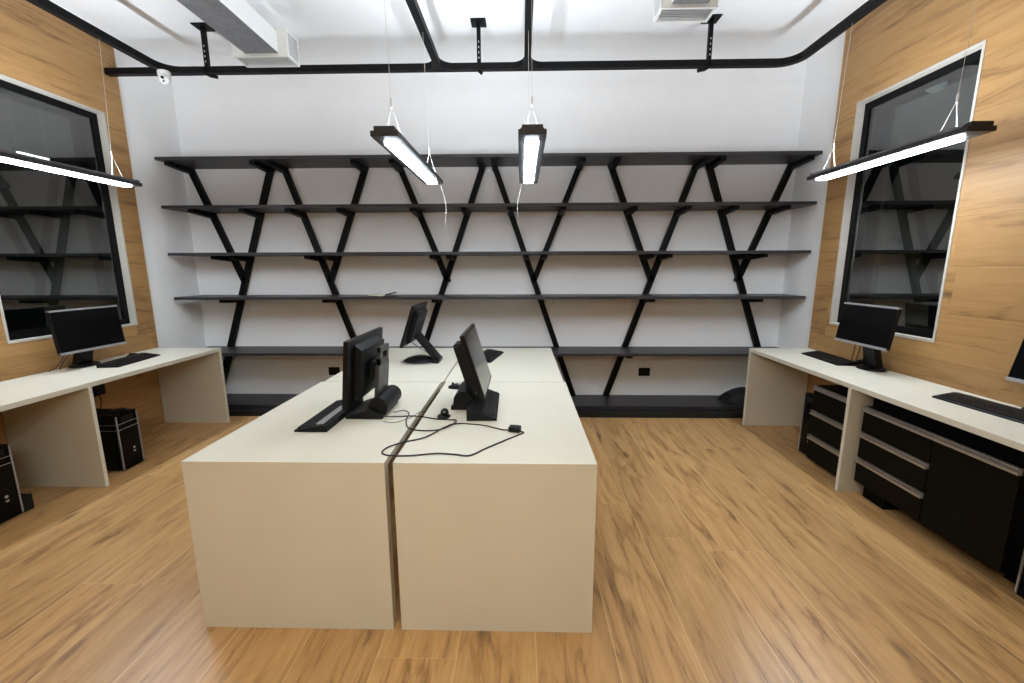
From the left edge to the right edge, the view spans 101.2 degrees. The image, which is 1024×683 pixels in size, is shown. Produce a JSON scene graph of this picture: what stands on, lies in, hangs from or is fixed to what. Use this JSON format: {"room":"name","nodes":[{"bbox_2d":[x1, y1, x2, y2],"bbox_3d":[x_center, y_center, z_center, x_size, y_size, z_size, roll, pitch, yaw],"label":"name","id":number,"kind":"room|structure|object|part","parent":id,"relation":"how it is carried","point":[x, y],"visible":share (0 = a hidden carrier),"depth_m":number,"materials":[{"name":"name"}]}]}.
{"room":"office","nodes":[
{"label":"office","id":0,"kind":"room"},
{"bbox_2d":[0,74,137,343],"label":"window","id":1,"kind":"structure","parent":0,"point":[51,258],"depth_m":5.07,"materials":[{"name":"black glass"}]},
{"bbox_2d":[0,0,205,444],"bbox_3d":[-3.587,-0.435,1.114,0.162,3.490,6.990,0,10,1],"label":"wall","id":2,"kind":"structure","parent":0,"point":[39,49],"depth_m":3.83,"materials":[{"name":"brown wood"}]},
{"bbox_2d":[92,383,105,407],"bbox_3d":[-3.425,0.568,3.524,0.059,0.455,0.130,0,10,1],"label":"wall socket","id":3,"kind":"object","parent":2,"relation":"attached to","point":[98,390],"visible":0.63,"depth_m":3.48,"materials":[{"name":"black plastic"}]},
{"bbox_3d":[-3.450,0.398,3.495,0.010,0.110,0.130,0,10,1],"label":"plate","id":4,"kind":"part","parent":3,"relation":"part of","materials":[{"name":"black plastic"}]},
{"bbox_2d":[113,48,158,347],"bbox_3d":[-3.593,-0.372,0.802,0.160,3.472,6.353,0,10,1],"label":"trim","id":5,"kind":"structure","parent":2,"relation":"attached to","point":[113,48],"depth_m":3.86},
{"bbox_2d":[52,0,867,65],"bbox_3d":[-0.359,-2.202,0.736,6.752,0.100,7.190,0,10,1],"label":"ceiling","id":6,"kind":"structure","parent":0,"point":[327,32],"depth_m":3.55,"materials":[{"name":"paint"}]},
{"bbox_2d":[26,0,886,78],"bbox_3d":[-0.618,-1.890,0.451,5.802,0.416,6.312,0,10,1],"label":"conduit","id":7,"kind":"object","parent":6,"relation":"hanging from","point":[436,64],"visible":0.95,"depth_m":3.46,"materials":[{"name":"black metal"}]},
{"bbox_2d":[0,40,142,186],"bbox_3d":[-3.002,-1.600,2.640,0.140,0.998,1.220,0,10,1],"label":"pendant lamp","id":8,"kind":"object","parent":7,"relation":"hanging from","point":[6,156],"visible":1,"depth_m":2.79,"materials":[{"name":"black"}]},
{"bbox_2d":[0,157,131,186],"bbox_3d":[-3.000,-1.125,2.750,0.070,0.024,1.055,0,10,1],"label":"diffuser","id":9,"kind":"object","parent":8,"relation":"attached to","point":[2,159],"depth_m":2.78,"materials":[{"name":"white plastic"}]},
{"bbox_2d":[157,69,171,84],"bbox_3d":[-2.908,-2.206,3.523,0.108,0.107,0.095,6,12,33],"label":"security camera","id":10,"kind":"object","parent":7,"relation":"attached to","point":[164,76],"visible":1,"depth_m":3.49,"materials":[{"name":"white plastic"}]},
{"bbox_3d":[-2.578,-2.622,3.508,0.124,0.010,0.124,0,10,1],"label":"ceiling plate","id":11,"kind":"part","parent":7,"relation":"part of","materials":[{"name":"black metal"}]},
{"bbox_2d":[370,0,445,225],"bbox_3d":[-0.609,-1.451,2.615,0.157,1.297,1.224,0,10,1],"label":"pendant lamp","id":12,"kind":"object","parent":7,"relation":"hanging from","point":[389,138],"visible":1,"depth_m":2.35,"materials":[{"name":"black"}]},
{"bbox_2d":[384,142,436,183],"bbox_3d":[-0.616,-1.122,2.694,0.070,0.024,1.045,0,10,1],"label":"diffuser","id":13,"kind":"object","parent":12,"relation":"attached to","point":[398,149],"depth_m":2.52,"materials":[{"name":"white plastic"}]},
{"bbox_3d":[-0.276,-2.621,3.458,0.124,0.010,0.124,0,10,1],"label":"ceiling plate","id":14,"kind":"part","parent":7,"relation":"part of","materials":[{"name":"black metal"}]},
{"bbox_2d":[517,30,546,224],"bbox_3d":[0.104,-1.451,2.600,0.157,1.297,1.224,0,10,1],"label":"pendant lamp","id":15,"kind":"object","parent":7,"relation":"hanging from","point":[531,137],"visible":1,"depth_m":2.34,"materials":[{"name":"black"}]},
{"bbox_2d":[524,141,538,182],"bbox_3d":[0.114,-1.122,2.678,0.070,0.024,1.045,0,10,1],"label":"diffuser","id":16,"kind":"object","parent":15,"relation":"attached to","point":[531,148],"depth_m":2.53,"materials":[{"name":"white plastic"}]},
{"bbox_3d":[1.621,-2.620,3.417,0.124,0.010,0.124,0,10,1],"label":"ceiling plate","id":17,"kind":"part","parent":7,"relation":"part of","materials":[{"name":"black metal"}]},
{"bbox_2d":[807,0,996,179],"bbox_3d":[2.276,-1.595,2.515,0.140,0.998,1.160,0,10,1],"label":"pendant lamp","id":18,"kind":"object","parent":7,"relation":"hanging from","point":[972,129],"visible":1,"depth_m":2.33,"materials":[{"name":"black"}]},
{"bbox_2d":[816,138,964,179],"bbox_3d":[2.278,-1.120,2.626,0.070,0.024,0.995,0,10,1],"label":"diffuser","id":19,"kind":"object","parent":18,"relation":"attached to","point":[947,141],"depth_m":2.47,"materials":[{"name":"white plastic"}]},
{"bbox_2d":[171,61,806,394],"bbox_3d":[-0.277,-1.043,4.535,6.752,3.490,0.100,0,10,1],"label":"wall","id":20,"kind":"structure","parent":0,"point":[736,109],"depth_m":4.42,"materials":[{"name":"white paint"}]},
{"bbox_2d":[328,367,339,374],"bbox_3d":[-2.011,0.334,4.757,0.125,0.092,0.011,0,10,1],"label":"wall socket","id":21,"kind":"object","parent":20,"relation":"attached to","point":[332,370],"visible":0.92,"depth_m":4.75,"materials":[{"name":"black plastic"}]},
{"bbox_2d":[638,368,649,375],"bbox_3d":[1.472,0.338,4.682,0.125,0.092,0.011,0,10,1],"label":"wall socket","id":22,"kind":"object","parent":20,"relation":"attached to","point":[642,371],"visible":1,"depth_m":4.68,"materials":[{"name":"black plastic"}]},
{"bbox_2d":[0,416,1023,682],"bbox_3d":[-0.347,1.335,1.352,6.752,0.100,7.190,0,10,1],"label":"floor","id":23,"kind":"structure","parent":0,"point":[724,552],"depth_m":1.94,"materials":[{"name":"brown wood"}]},
{"bbox_2d":[0,444,23,523],"bbox_3d":[-3.234,0.851,2.491,0.426,0.481,0.173,0,10,1],"label":"computer tower","id":24,"kind":"object","parent":23,"relation":"on","point":[11,505],"visible":1,"depth_m":2.53,"materials":[{"name":"black plastic"}]},
{"bbox_2d":[20,493,34,512],"bbox_3d":[-3.247,1.015,2.659,0.409,0.100,0.064,1,10,5],"label":"power adapter","id":25,"kind":"object","parent":23,"relation":"on","point":[27,499],"visible":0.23,"depth_m":2.65,"materials":[{"name":"black plastic"}]},
{"bbox_2d":[0,348,229,486],"bbox_3d":[-3.147,0.646,2.882,0.632,0.750,2.520,0,10,1],"label":"desk","id":26,"kind":"object","parent":23,"relation":"on","point":[50,419],"visible":0.98,"depth_m":2.92,"materials":[{"name":"white laminate"}]},
{"bbox_3d":[-3.146,0.660,2.890,0.632,0.718,0.025,0,10,1],"label":"leg panel","id":27,"kind":"part","parent":26,"relation":"part of","materials":[{"name":"white laminate"}]},
{"bbox_2d":[45,305,126,371],"bbox_3d":[-3.354,-0.036,3.280,0.202,0.457,0.510,0,10,1],"label":"monitor","id":28,"kind":"object","parent":26,"relation":"on","point":[78,332],"visible":1,"depth_m":3.24,"materials":[{"name":"black plastic"}]},
{"bbox_3d":[-3.301,-0.253,3.241,0.030,0.016,0.510,0,10,1],"label":"trim","id":29,"kind":"part","parent":28,"relation":"part of","materials":[{"name":"silver metal"}]},
{"bbox_3d":[-3.267,0.053,3.294,0.029,0.020,0.510,0,10,1],"label":"trim","id":30,"kind":"part","parent":28,"relation":"part of","materials":[{"name":"silver metal"}]},
{"bbox_2d":[96,352,159,367],"bbox_3d":[-3.141,0.148,3.460,0.155,0.031,0.460,-1,10,-7],"label":"keyboard","id":31,"kind":"object","parent":26,"relation":"on","point":[127,360],"visible":1,"depth_m":3.40,"materials":[{"name":"black plastic"}]},
{"bbox_3d":[-3.120,0.448,4.110,0.632,0.718,0.032,0,10,1],"label":"leg panel","id":32,"kind":"part","parent":26,"relation":"part of","materials":[{"name":"white laminate"}]},
{"bbox_2d":[96,408,144,470],"bbox_3d":[-3.102,0.740,3.199,0.426,0.456,0.173,0,10,1],"label":"computer tower","id":33,"kind":"object","parent":23,"relation":"on","point":[119,428],"visible":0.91,"depth_m":3.14,"materials":[{"name":"black plastic"}]},
{"bbox_3d":[-2.917,0.742,3.195,0.035,0.428,0.168,0,10,1],"label":"panel","id":34,"kind":"part","parent":33,"relation":"part of","materials":[{"name":"black plastic"}]},
{"bbox_2d":[181,382,440,629],"bbox_3d":[-0.888,0.741,2.295,0.806,0.750,1.184,0,10,1],"label":"desk","id":35,"kind":"object","parent":23,"relation":"on","point":[290,529],"visible":0.79,"depth_m":1.72,"materials":[{"name":"white laminate"}]},
{"bbox_3d":[-0.900,0.852,1.736,0.806,0.722,0.045,0,10,1],"label":"panel","id":36,"kind":"part","parent":35,"relation":"part of","materials":[{"name":"white laminate"}]},
{"bbox_2d":[294,398,363,431],"bbox_3d":[-0.926,0.366,2.165,0.155,0.034,0.445,0,10,2],"label":"keyboard","id":37,"kind":"object","parent":35,"relation":"on","point":[333,414],"visible":0.77,"depth_m":2.06,"materials":[{"name":"black plastic"}]},
{"bbox_2d":[342,327,401,418],"bbox_3d":[-0.732,0.162,2.227,0.210,0.413,0.500,0,10,1],"label":"monitor","id":38,"kind":"object","parent":35,"relation":"on","point":[365,355],"visible":1,"depth_m":2.13,"materials":[{"name":"black plastic"}]},
{"bbox_3d":[-0.687,0.163,2.226,0.046,0.292,0.170,0,10,1],"label":"arm","id":39,"kind":"part","parent":38,"relation":"part of","materials":[{"name":"grey plastic"}]},
{"bbox_2d":[383,411,425,422],"bbox_3d":[-0.529,0.385,2.136,0.239,0.003,0.053,-9,13,-41],"label":"cable","id":40,"kind":"object","parent":35,"relation":"on","point":[422,411],"visible":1,"depth_m":2.09,"materials":[{"name":"grey plastic"}]},
{"bbox_3d":[-0.875,0.657,2.858,0.806,0.722,0.045,0,10,1],"label":"panel","id":41,"kind":"part","parent":35,"relation":"part of","materials":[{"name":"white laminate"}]},
{"bbox_2d":[324,348,457,388],"bbox_3d":[-0.849,0.534,3.478,0.804,0.750,1.208,0,10,1],"label":"desk","id":42,"kind":"object","parent":23,"relation":"on","point":[398,372],"visible":0.25,"depth_m":3.18,"materials":[{"name":"white laminate"}]},
{"bbox_2d":[399,301,442,364],"bbox_3d":[-0.744,-0.070,3.390,0.325,0.470,0.450,0,10,1],"label":"monitor","id":43,"kind":"object","parent":42,"relation":"on","point":[418,312],"visible":1,"depth_m":3.33,"materials":[{"name":"black plastic"}]},
{"bbox_3d":[-0.693,0.026,3.406,0.221,0.260,0.130,0,10,1],"label":"arm","id":44,"kind":"part","parent":43,"relation":"part of","materials":[{"name":"black plastic"}]},
{"bbox_2d":[154,151,822,417],"bbox_3d":[-0.262,-0.532,4.317,6.319,2.558,0.505,0,10,1],"label":"shelving unit","id":45,"kind":"object","parent":23,"relation":"on","point":[605,405],"visible":0.82,"depth_m":4.33,"materials":[{"name":"black metal"}]},
{"bbox_2d":[368,294,384,295],"bbox_3d":[-1.382,-0.475,4.298,0.140,0.023,0.129,0,10,1],"label":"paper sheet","id":46,"kind":"object","parent":45,"relation":"on","point":[368,294],"visible":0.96,"depth_m":4.26,"materials":[{"name":"white paper"}]},
{"bbox_3d":[-0.264,0.649,4.579,6.305,0.028,0.395,0,10,1],"label":"shelf","id":47,"kind":"part","parent":45,"relation":"part of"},
{"bbox_3d":[-0.271,-1.787,4.154,6.305,0.028,0.395,0,10,1],"label":"shelf","id":48,"kind":"part","parent":45,"relation":"part of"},
{"bbox_3d":[-0.270,-1.346,4.231,6.305,0.028,0.395,0,10,1],"label":"shelf","id":49,"kind":"part","parent":45,"relation":"part of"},
{"bbox_3d":[-0.269,-0.900,4.309,6.305,0.028,0.395,0,10,1],"label":"shelf","id":50,"kind":"part","parent":45,"relation":"part of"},
{"bbox_3d":[-0.267,-0.466,4.384,6.305,0.028,0.395,0,10,1],"label":"shelf","id":51,"kind":"part","parent":45,"relation":"part of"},
{"bbox_3d":[-0.265,0.102,4.484,6.305,0.028,0.395,0,10,1],"label":"shelf","id":52,"kind":"part","parent":45,"relation":"part of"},
{"bbox_2d":[718,387,745,405],"bbox_3d":[2.458,0.561,4.471,0.562,0.165,0.281,-3,10,-16],"label":"cloth bag","id":53,"kind":"object","parent":45,"relation":"on","point":[735,396],"visible":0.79,"depth_m":4.42,"materials":[{"name":"black fabric"}]},
{"bbox_2d":[393,382,596,632],"bbox_3d":[-0.054,0.741,2.277,0.795,0.750,1.184,0,10,1],"label":"desk","id":54,"kind":"object","parent":23,"relation":"on","point":[500,537],"visible":0.98,"depth_m":1.71,"materials":[{"name":"white laminate"}]},
{"bbox_2d":[385,410,456,430],"bbox_3d":[-0.465,0.390,2.064,0.360,0.019,0.189,4,11,21],"label":"cable","id":55,"kind":"object","parent":54,"relation":"on","point":[408,415],"visible":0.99,"depth_m":2.11,"materials":[{"name":"black plastic"}]},
{"bbox_2d":[437,408,450,418],"bbox_3d":[-0.347,0.362,2.137,0.068,0.046,0.067,0,10,1],"label":"webcam","id":56,"kind":"object","parent":54,"relation":"on","point":[444,414],"visible":1,"depth_m":2.12,"materials":[{"name":"black plastic"}]},
{"bbox_2d":[381,423,523,456],"bbox_3d":[-0.245,0.425,1.839,0.326,0.024,0.579,9,13,42],"label":"power cable","id":57,"kind":"object","parent":54,"relation":"on","point":[512,428],"visible":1,"depth_m":1.84,"materials":[{"name":"black plastic"}]},
{"bbox_2d":[448,382,461,389],"bbox_3d":[-0.348,0.277,2.655,0.108,0.037,0.060,2,10,10],"label":"mouse","id":58,"kind":"object","parent":54,"relation":"on","point":[453,385],"visible":0.59,"depth_m":2.64,"materials":[{"name":"black plastic"}]},
{"bbox_2d":[451,323,490,409],"bbox_3d":[-0.228,0.138,2.329,0.194,0.421,0.470,0,10,1],"label":"monitor","id":59,"kind":"object","parent":54,"relation":"on","point":[469,353],"visible":0.94,"depth_m":2.23,"materials":[{"name":"black plastic"}]},
{"bbox_3d":[-0.254,0.147,2.331,0.118,0.295,0.170,0,10,1],"label":"arm","id":60,"kind":"part","parent":59,"relation":"part of","materials":[{"name":"black plastic"}]},
{"bbox_2d":[466,389,498,420],"bbox_3d":[-0.150,0.328,2.299,0.150,0.058,0.445,0,10,0],"label":"monitor stand","id":61,"kind":"object","parent":54,"relation":"on","point":[487,409],"visible":0.82,"depth_m":2.16,"materials":[{"name":"black plastic"}]},
{"bbox_3d":[-0.067,0.853,1.718,0.795,0.722,0.045,0,10,1],"label":"panel","id":62,"kind":"part","parent":54,"relation":"part of","materials":[{"name":"white laminate"}]},
{"bbox_2d":[445,348,562,382],"bbox_3d":[-0.040,0.535,3.461,0.795,0.750,1.208,0,10,1],"label":"desk","id":63,"kind":"object","parent":23,"relation":"on","point":[515,364],"visible":0.26,"depth_m":3.20,"materials":[{"name":"white laminate"}]},
{"bbox_2d":[483,349,503,362],"bbox_3d":[-0.197,0.118,3.579,0.155,0.031,0.420,2,10,13],"label":"keyboard","id":64,"kind":"object","parent":63,"relation":"on","point":[491,355],"visible":0.74,"depth_m":3.59,"materials":[{"name":"black plastic"}]},
{"bbox_2d":[798,392,813,454],"bbox_3d":[2.543,0.672,3.336,0.383,0.505,0.172,0,10,1],"label":"computer tower","id":65,"kind":"object","parent":23,"relation":"on","point":[808,397],"visible":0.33,"depth_m":3.38,"materials":[{"name":"black plastic"}]},
{"bbox_2d":[806,385,848,475],"bbox_3d":[2.496,0.666,3.032,0.461,0.622,0.380,0,10,1],"label":"drawer pedestal","id":66,"kind":"object","parent":23,"relation":"on","point":[829,401],"visible":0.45,"depth_m":3.05,"materials":[{"name":"black paint"}]},
{"bbox_3d":[2.288,0.848,3.068,0.018,0.157,0.374,0,10,1],"label":"drawer","id":67,"kind":"part","parent":66,"relation":"part of","materials":[{"name":"black paint"}]},
{"bbox_3d":[2.277,0.757,3.052,0.023,0.032,0.374,0,10,1],"label":"handle","id":68,"kind":"part","parent":66,"relation":"part of","materials":[{"name":"metal"}]},
{"bbox_3d":[2.287,0.658,3.035,0.018,0.157,0.374,0,10,1],"label":"drawer","id":69,"kind":"part","parent":66,"relation":"part of","materials":[{"name":"black paint"}]},
{"bbox_3d":[2.276,0.567,3.019,0.023,0.032,0.374,0,10,1],"label":"handle","id":70,"kind":"part","parent":66,"relation":"part of","materials":[{"name":"metal"}]},
{"bbox_3d":[2.287,0.468,3.002,0.018,0.157,0.374,0,10,1],"label":"drawer","id":71,"kind":"part","parent":66,"relation":"part of","materials":[{"name":"black paint"}]},
{"bbox_3d":[2.276,0.376,2.986,0.023,0.032,0.374,0,10,1],"label":"handle","id":72,"kind":"part","parent":66,"relation":"part of","materials":[{"name":"metal"}]},
{"bbox_2d":[742,348,1023,490],"bbox_3d":[2.477,0.649,2.760,0.554,0.750,2.520,0,10,1],"label":"desk","id":73,"kind":"object","parent":23,"relation":"on","point":[777,378],"visible":0.75,"depth_m":2.83,"materials":[{"name":"white laminate"}]},
{"bbox_3d":[2.504,0.451,3.988,0.554,0.718,0.032,0,10,1],"label":"leg panel","id":74,"kind":"part","parent":73,"relation":"part of","materials":[{"name":"white laminate"}]},
{"bbox_2d":[801,351,858,365],"bbox_3d":[2.590,0.133,3.444,0.155,0.031,0.460,1,10,4],"label":"keyboard","id":75,"kind":"object","parent":73,"relation":"on","point":[823,356],"visible":1,"depth_m":3.38,"materials":[{"name":"black plastic"}]},
{"bbox_3d":[2.478,0.659,2.792,0.554,0.718,0.025,0,10,1],"label":"leg panel","id":76,"kind":"part","parent":73,"relation":"part of","materials":[{"name":"white laminate"}]},
{"bbox_2d":[834,302,901,371],"bbox_3d":[2.642,-0.031,3.079,0.202,0.479,0.474,0,10,1],"label":"monitor","id":77,"kind":"object","parent":73,"relation":"on","point":[872,327],"visible":0.9,"depth_m":3.05,"materials":[{"name":"black plastic"}]},
{"bbox_3d":[2.556,0.019,3.090,0.030,0.021,0.474,0,10,1],"label":"trim","id":78,"kind":"part","parent":77,"relation":"part of","materials":[{"name":"silver metal"}]},
{"bbox_3d":[2.596,-0.259,3.041,0.030,0.017,0.474,0,10,1],"label":"trim","id":79,"kind":"part","parent":77,"relation":"part of","materials":[{"name":"silver metal"}]},
{"bbox_2d":[932,392,1023,423],"bbox_3d":[2.523,0.349,2.204,0.155,0.031,0.480,-1,10,-3],"label":"keyboard","id":80,"kind":"object","parent":73,"relation":"on","point":[1007,412],"visible":1,"depth_m":2.22,"materials":[{"name":"black plastic"}]},
{"bbox_2d":[1005,339,1023,383],"bbox_3d":[2.641,0.169,1.906,0.202,0.487,0.510,0,10,1],"label":"monitor","id":81,"kind":"object","parent":73,"relation":"on","point":[1016,374],"visible":1,"depth_m":2.13,"materials":[{"name":"black plastic"}]},
{"bbox_3d":[2.555,0.234,1.919,0.030,0.022,0.510,0,10,1],"label":"trim","id":82,"kind":"part","parent":81,"relation":"part of","materials":[{"name":"silver metal"}]},
{"bbox_2d":[854,397,1023,584],"bbox_3d":[2.472,0.747,2.307,0.477,0.712,0.863,0,10,1],"label":"storage cabinet","id":83,"kind":"object","parent":23,"relation":"on","point":[966,487],"visible":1,"depth_m":2.17,"materials":[{"name":"black paint"}]},
{"bbox_3d":[2.260,0.887,2.539,0.018,0.136,0.457,0,10,1],"label":"drawer","id":84,"kind":"part","parent":83,"relation":"part of","materials":[{"name":"black paint"}]},
{"bbox_3d":[2.249,0.806,2.525,0.023,0.032,0.457,0,10,1],"label":"handle","id":85,"kind":"part","parent":83,"relation":"part of","materials":[{"name":"metal"}]},
{"bbox_3d":[2.260,0.718,2.509,0.018,0.136,0.457,0,10,1],"label":"drawer","id":86,"kind":"part","parent":83,"relation":"part of","materials":[{"name":"black paint"}]},
{"bbox_3d":[2.249,0.637,2.495,0.023,0.032,0.457,0,10,1],"label":"handle","id":87,"kind":"part","parent":83,"relation":"part of","materials":[{"name":"metal"}]},
{"bbox_3d":[2.259,0.548,2.480,0.018,0.136,0.457,0,10,1],"label":"drawer","id":88,"kind":"part","parent":83,"relation":"part of","materials":[{"name":"black paint"}]},
{"bbox_3d":[2.248,0.467,2.466,0.023,0.032,0.457,0,10,1],"label":"handle","id":89,"kind":"part","parent":83,"relation":"part of","materials":[{"name":"metal"}]},
{"bbox_3d":[2.250,0.792,2.084,0.018,0.479,0.394,0,10,1],"label":"door","id":90,"kind":"part","parent":83,"relation":"part of","materials":[{"name":"black paint"}]},
{"bbox_3d":[2.239,0.541,2.041,0.023,0.032,0.394,0,10,1],"label":"handle","id":91,"kind":"part","parent":83,"relation":"part of","materials":[{"name":"metal"}]},
{"bbox_2d":[1014,550,1023,598],"bbox_3d":[2.513,0.971,1.815,0.403,0.440,0.172,0,10,1],"label":"computer tower","id":92,"kind":"object","parent":23,"relation":"on","point":[1019,587],"visible":1,"depth_m":1.91,"materials":[{"name":"black plastic"}]},
{"bbox_3d":[2.332,0.965,1.818,0.035,0.428,0.168,0,10,1],"label":"panel","id":93,"kind":"part","parent":92,"relation":"part of","materials":[{"name":"black plastic"}]},
{"bbox_2d":[777,0,1023,406],"bbox_3d":[2.842,-0.432,0.974,0.240,3.490,6.990,0,10,1],"label":"wall","id":94,"kind":"structure","parent":0,"point":[979,338],"depth_m":2.66,"materials":[{"name":"brown wood"}]},
{"bbox_2d":[808,32,845,343],"bbox_3d":[2.795,-0.368,0.663,0.160,3.472,6.353,0,10,1],"label":"trim","id":95,"kind":"structure","parent":94,"relation":"attached to","point":[845,32],"depth_m":3.72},
{"bbox_2d":[829,39,986,342],"bbox_3d":[2.846,-0.954,3.060,0.164,1.790,0.953,0,10,1],"label":"window","id":96,"kind":"structure","parent":94,"relation":"in","point":[868,117],"depth_m":3.37,"materials":[{"name":"white plastic"}]},
{"bbox_2d":[857,66,978,328],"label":"window","id":97,"kind":"structure","parent":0,"point":[913,198],"depth_m":5.24,"materials":[{"name":"glass"}]},
{"bbox_3d":[-0.429,0.175,-2.448,6.752,3.490,0.100,0,10,1],"label":"wall","id":98,"kind":"structure","parent":0,"visible":0},
{"bbox_2d":[177,0,299,67],"bbox_3d":[-1.929,-1.726,0.335,0.417,0.190,5.970,0,10,1],"label":"air duct","id":99,"kind":"object","parent":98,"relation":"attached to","point":[255,42],"visible":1,"depth_m":2.92,"materials":[{"name":"grey metal"}]},
{"bbox_3d":[-1.866,-2.224,3.191,0.417,0.190,0.170,0,10,1],"label":"grille frame","id":100,"kind":"part","parent":99,"relation":"part of","materials":[{"name":"white metal"}]},
{"bbox_2d":[653,0,717,22],"bbox_3d":[1.021,-1.679,0.012,0.344,0.190,5.445,0,10,1],"label":"air duct","id":101,"kind":"object","parent":98,"relation":"attached to","point":[699,11],"visible":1,"depth_m":2.61,"materials":[{"name":"grey metal"}]}
]}

